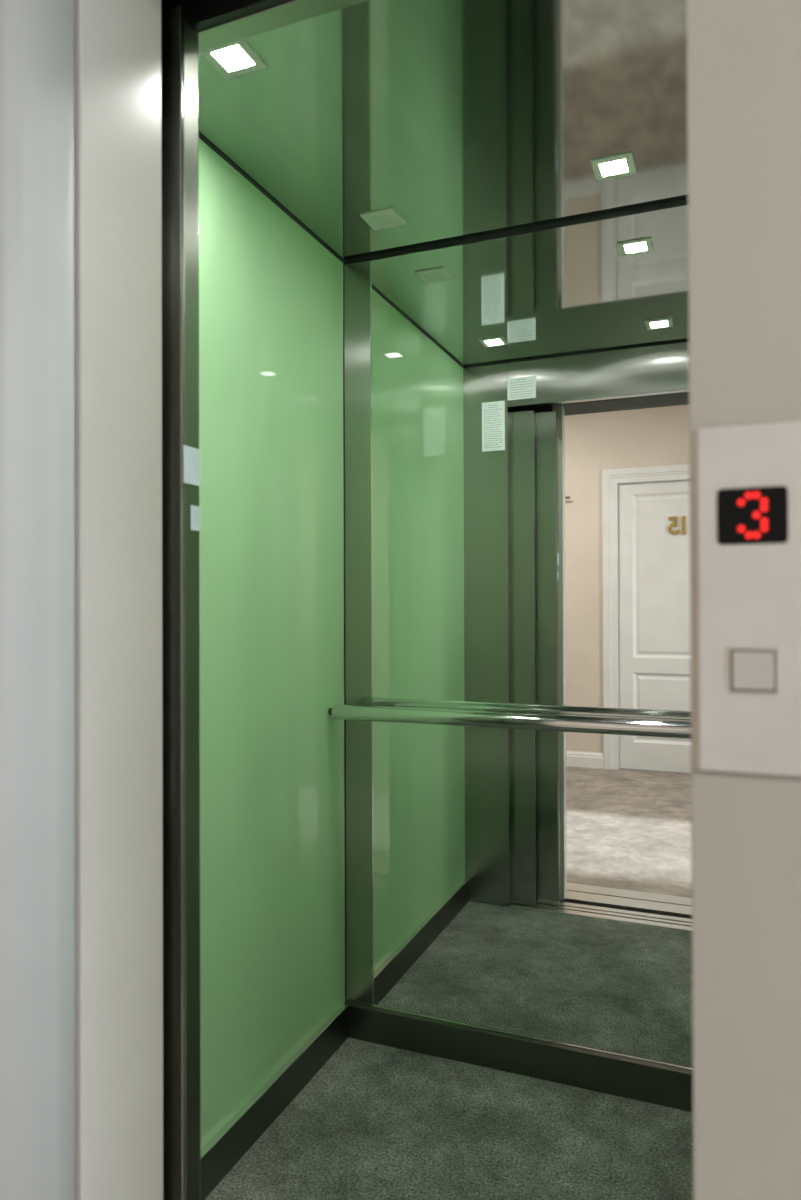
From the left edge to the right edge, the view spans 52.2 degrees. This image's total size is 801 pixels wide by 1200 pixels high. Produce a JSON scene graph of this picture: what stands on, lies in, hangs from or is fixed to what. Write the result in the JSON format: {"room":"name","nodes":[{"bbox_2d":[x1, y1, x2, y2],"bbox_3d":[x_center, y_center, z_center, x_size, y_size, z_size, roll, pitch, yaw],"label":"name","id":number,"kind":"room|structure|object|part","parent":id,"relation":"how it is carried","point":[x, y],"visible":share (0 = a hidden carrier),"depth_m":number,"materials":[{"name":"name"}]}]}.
{"room":"elevator lobby","nodes":[
{"label":"elevator lobby","id":0,"kind":"room"},
{"bbox_2d":[199,134,344,1148],"bbox_3d":[-0.387,0.123,1.785,0.040,2.277,1.162,0,0,22],"label":"wall","id":1,"kind":"structure","parent":0,"point":[271,488],"depth_m":1.91,"materials":[{"name":"green glass"}]},
{"bbox_2d":[199,135,342,262],"bbox_3d":[-0.368,-0.952,1.792,0.001,0.006,1.101,0,0,22],"label":"trim","id":2,"kind":"structure","parent":1,"relation":"attached to","point":[200,136],"depth_m":1.92,"materials":[{"name":"black metal"}]},
{"bbox_2d":[201,1004,347,1199],"bbox_3d":[-0.361,1.167,1.772,0.026,0.089,1.086,0,0,22],"label":"baseboard","id":3,"kind":"structure","parent":1,"relation":"attached to","point":[224,1155],"depth_m":1.88,"materials":[{"name":"metal"}]},
{"bbox_2d":[328,704,690,738],"bbox_3d":[0.291,0.298,2.015,1.041,0.040,0.040,0,0,22],"label":"handrail","id":4,"kind":"object","parent":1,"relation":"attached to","point":[487,719],"visible":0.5,"depth_m":2.00,"materials":[{"name":"metal"}]},
{"bbox_2d":[198,0,367,52],"bbox_3d":[-0.010,-0.869,1.032,0.868,0.179,0.036,0,0,22],"label":"wall","id":5,"kind":"structure","parent":0,"point":[293,11],"depth_m":1.10,"materials":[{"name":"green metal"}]},
{"bbox_2d":[75,0,162,1199],"bbox_3d":[-0.328,0.200,0.943,0.040,2.012,0.121,0,0,22],"label":"trim","id":6,"kind":"structure","parent":5,"relation":"attached to","point":[118,196],"depth_m":0.93,"materials":[{"name":"beige metal"}]},
{"bbox_2d":[161,4,200,1199],"bbox_3d":[-0.500,0.221,1.149,0.501,1.963,0.038,0,0,22],"label":"door","id":7,"kind":"structure","parent":5,"relation":"in","point":[179,28],"depth_m":1.05,"materials":[{"name":"silver metal"}]},
{"bbox_2d":[183,445,199,485],"bbox_3d":[-0.270,-0.173,1.056,0.001,0.048,0.033,0,0,22],"label":"sticker","id":8,"kind":"object","parent":7,"relation":"attached to","point":[191,456],"visible":1,"depth_m":1.05,"materials":[{"name":"white paper"}]},
{"bbox_2d":[191,505,199,530],"bbox_3d":[-0.267,-0.106,1.063,0.001,0.032,0.019,0,0,22],"label":"sticker","id":9,"kind":"object","parent":7,"relation":"attached to","point":[195,510],"visible":1,"depth_m":1.06,"materials":[{"name":"white paper"}]},
{"bbox_2d":[161,0,290,29],"bbox_3d":[-0.100,-0.901,1.042,1.142,0.240,0.012,0,0,22],"label":"trim","id":10,"kind":"structure","parent":5,"relation":"attached to","point":[208,13],"depth_m":1.10,"materials":[{"name":"black metal"}]},
{"bbox_2d":[198,0,687,260],"bbox_3d":[0.113,-0.968,1.593,1.038,0.020,1.104,0,0,22],"label":"ceiling","id":11,"kind":"structure","parent":0,"point":[464,119],"depth_m":1.62,"materials":[{"name":"metal"}]},
{"bbox_2d":[200,39,267,79],"bbox_3d":[-0.295,-0.956,1.443,0.087,0.003,0.087,0,0,22],"label":"recessed light","id":12,"kind":"object","parent":11,"relation":"in","point":[237,58],"visible":0.92,"depth_m":1.45,"materials":[{"name":"white"}]},
{"bbox_2d":[212,45,253,70],"bbox_3d":[-0.295,-0.956,1.443,0.055,0.003,0.055,0,0,22],"label":"diffuser","id":13,"kind":"object","parent":12,"relation":"attached to","point":[224,57],"depth_m":1.44,"materials":[{"name":"white plastic"}]},
{"bbox_2d":[360,208,405,230],"bbox_3d":[-0.043,-0.953,2.051,0.087,0.003,0.087,0,0,22],"label":"recessed light","id":14,"kind":"object","parent":11,"relation":"in","point":[387,218],"visible":1,"depth_m":2.05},
{"bbox_2d":[369,214,396,225],"bbox_3d":[-0.043,-0.953,2.051,0.055,0.003,0.055,0,0,22],"label":"diffuser","id":15,"kind":"object","parent":14,"relation":"attached to","point":[374,219],"depth_m":2.05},
{"bbox_2d":[591,153,635,180],"bbox_3d":[0.471,-0.956,1.810,0.087,0.003,0.087,0,0,22],"label":"recessed light","id":16,"kind":"object","parent":11,"relation":"in","point":[622,165],"visible":1,"depth_m":1.81,"materials":[{"name":"white"}]},
{"bbox_2d":[600,159,627,175],"bbox_3d":[0.471,-0.957,1.810,0.055,0.003,0.055,0,0,22],"label":"diffuser","id":17,"kind":"object","parent":16,"relation":"attached to","point":[608,167],"depth_m":1.81,"materials":[{"name":"white plastic"}]},
{"bbox_2d":[205,1037,692,1199],"bbox_3d":[0.123,1.234,1.588,1.082,0.050,1.134,0,0,22],"label":"floor","id":18,"kind":"structure","parent":0,"point":[376,1121],"depth_m":1.83,"materials":[{"name":"green carpet"}]},
{"bbox_2d":[344,199,685,260],"bbox_3d":[0.332,0.122,2.118,1.102,2.277,0.024,0,0,22],"label":"wall","id":19,"kind":"structure","parent":0,"point":[684,199],"depth_m":2.12,"materials":[{"name":"metal"}]},
{"bbox_2d":[343,265,345,1001],"bbox_3d":[-0.157,0.091,2.295,0.003,2.066,0.002,0,0,22],"label":"trim","id":20,"kind":"structure","parent":19,"relation":"attached to","point":[343,265],"depth_m":2.29,"materials":[{"name":"metal"}]},
{"bbox_2d":[344,261,372,1006],"bbox_3d":[-0.117,0.130,2.283,0.082,2.166,0.006,0,0,22],"label":"trim","id":21,"kind":"structure","parent":19,"relation":"attached to","point":[356,275],"depth_m":2.28,"materials":[{"name":"silver metal"}]},
{"bbox_2d":[343,199,687,264],"bbox_3d":[0.322,-0.950,2.108,1.042,0.011,0.008,0,0,22],"label":"trim","id":22,"kind":"structure","parent":19,"relation":"attached to","point":[682,202],"depth_m":2.11,"materials":[{"name":"black metal"}]},
{"bbox_2d":[344,1002,692,1111],"bbox_3d":[0.326,1.166,2.090,1.060,0.089,0.021,0,0,22],"label":"baseboard","id":23,"kind":"structure","parent":19,"relation":"attached to","point":[663,1085],"depth_m":2.08,"materials":[{"name":"metal"}]},
{"bbox_2d":[370,205,692,1070],"bbox_3d":[0.364,0.089,2.087,0.958,2.066,0.007,0,0,22],"label":"wall mirror","id":24,"kind":"object","parent":19,"relation":"attached to","point":[530,486],"visible":0.77,"depth_m":2.09,"materials":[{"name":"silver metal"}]},
{"bbox_3d":[-0.079,0.091,2.267,0.003,2.062,0.006,0,0,22],"label":"edge trim","id":25,"kind":"part","parent":24,"relation":"part of","materials":[{"name":"metal"}]},
{"bbox_3d":[0.368,1.119,2.081,0.954,0.004,0.006,0,0,22],"label":"edge trim","id":26,"kind":"part","parent":24,"relation":"part of","materials":[{"name":"metal"}]},
{"bbox_2d":[687,0,800,1199],"bbox_3d":[1.285,-0.178,0.145,2.327,2.750,0.085,0,0,22],"label":"wall","id":27,"kind":"structure","parent":0,"point":[744,56],"depth_m":0.53,"materials":[{"name":"beige paint"}]},
{"bbox_2d":[690,421,800,776],"bbox_3d":[0.225,0.000,0.527,0.072,0.225,0.006,0,0,22],"label":"panel","id":28,"kind":"object","parent":27,"relation":"attached to","point":[746,480],"visible":1,"depth_m":0.53,"materials":[{"name":"metal"}]},
{"bbox_3d":[-1.342,-0.164,1.216,2.000,2.750,0.080,0,0,22],"label":"wall","id":29,"kind":"structure","parent":0,"visible":0},
{"bbox_2d":[0,0,75,1199],"bbox_3d":[-0.429,0.136,0.857,0.128,2.140,0.114,0,0,22],"label":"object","id":30,"kind":"structure","parent":29,"relation":"attached to","point":[38,612],"depth_m":0.84,"materials":[{"name":"white paint"}]}
]}

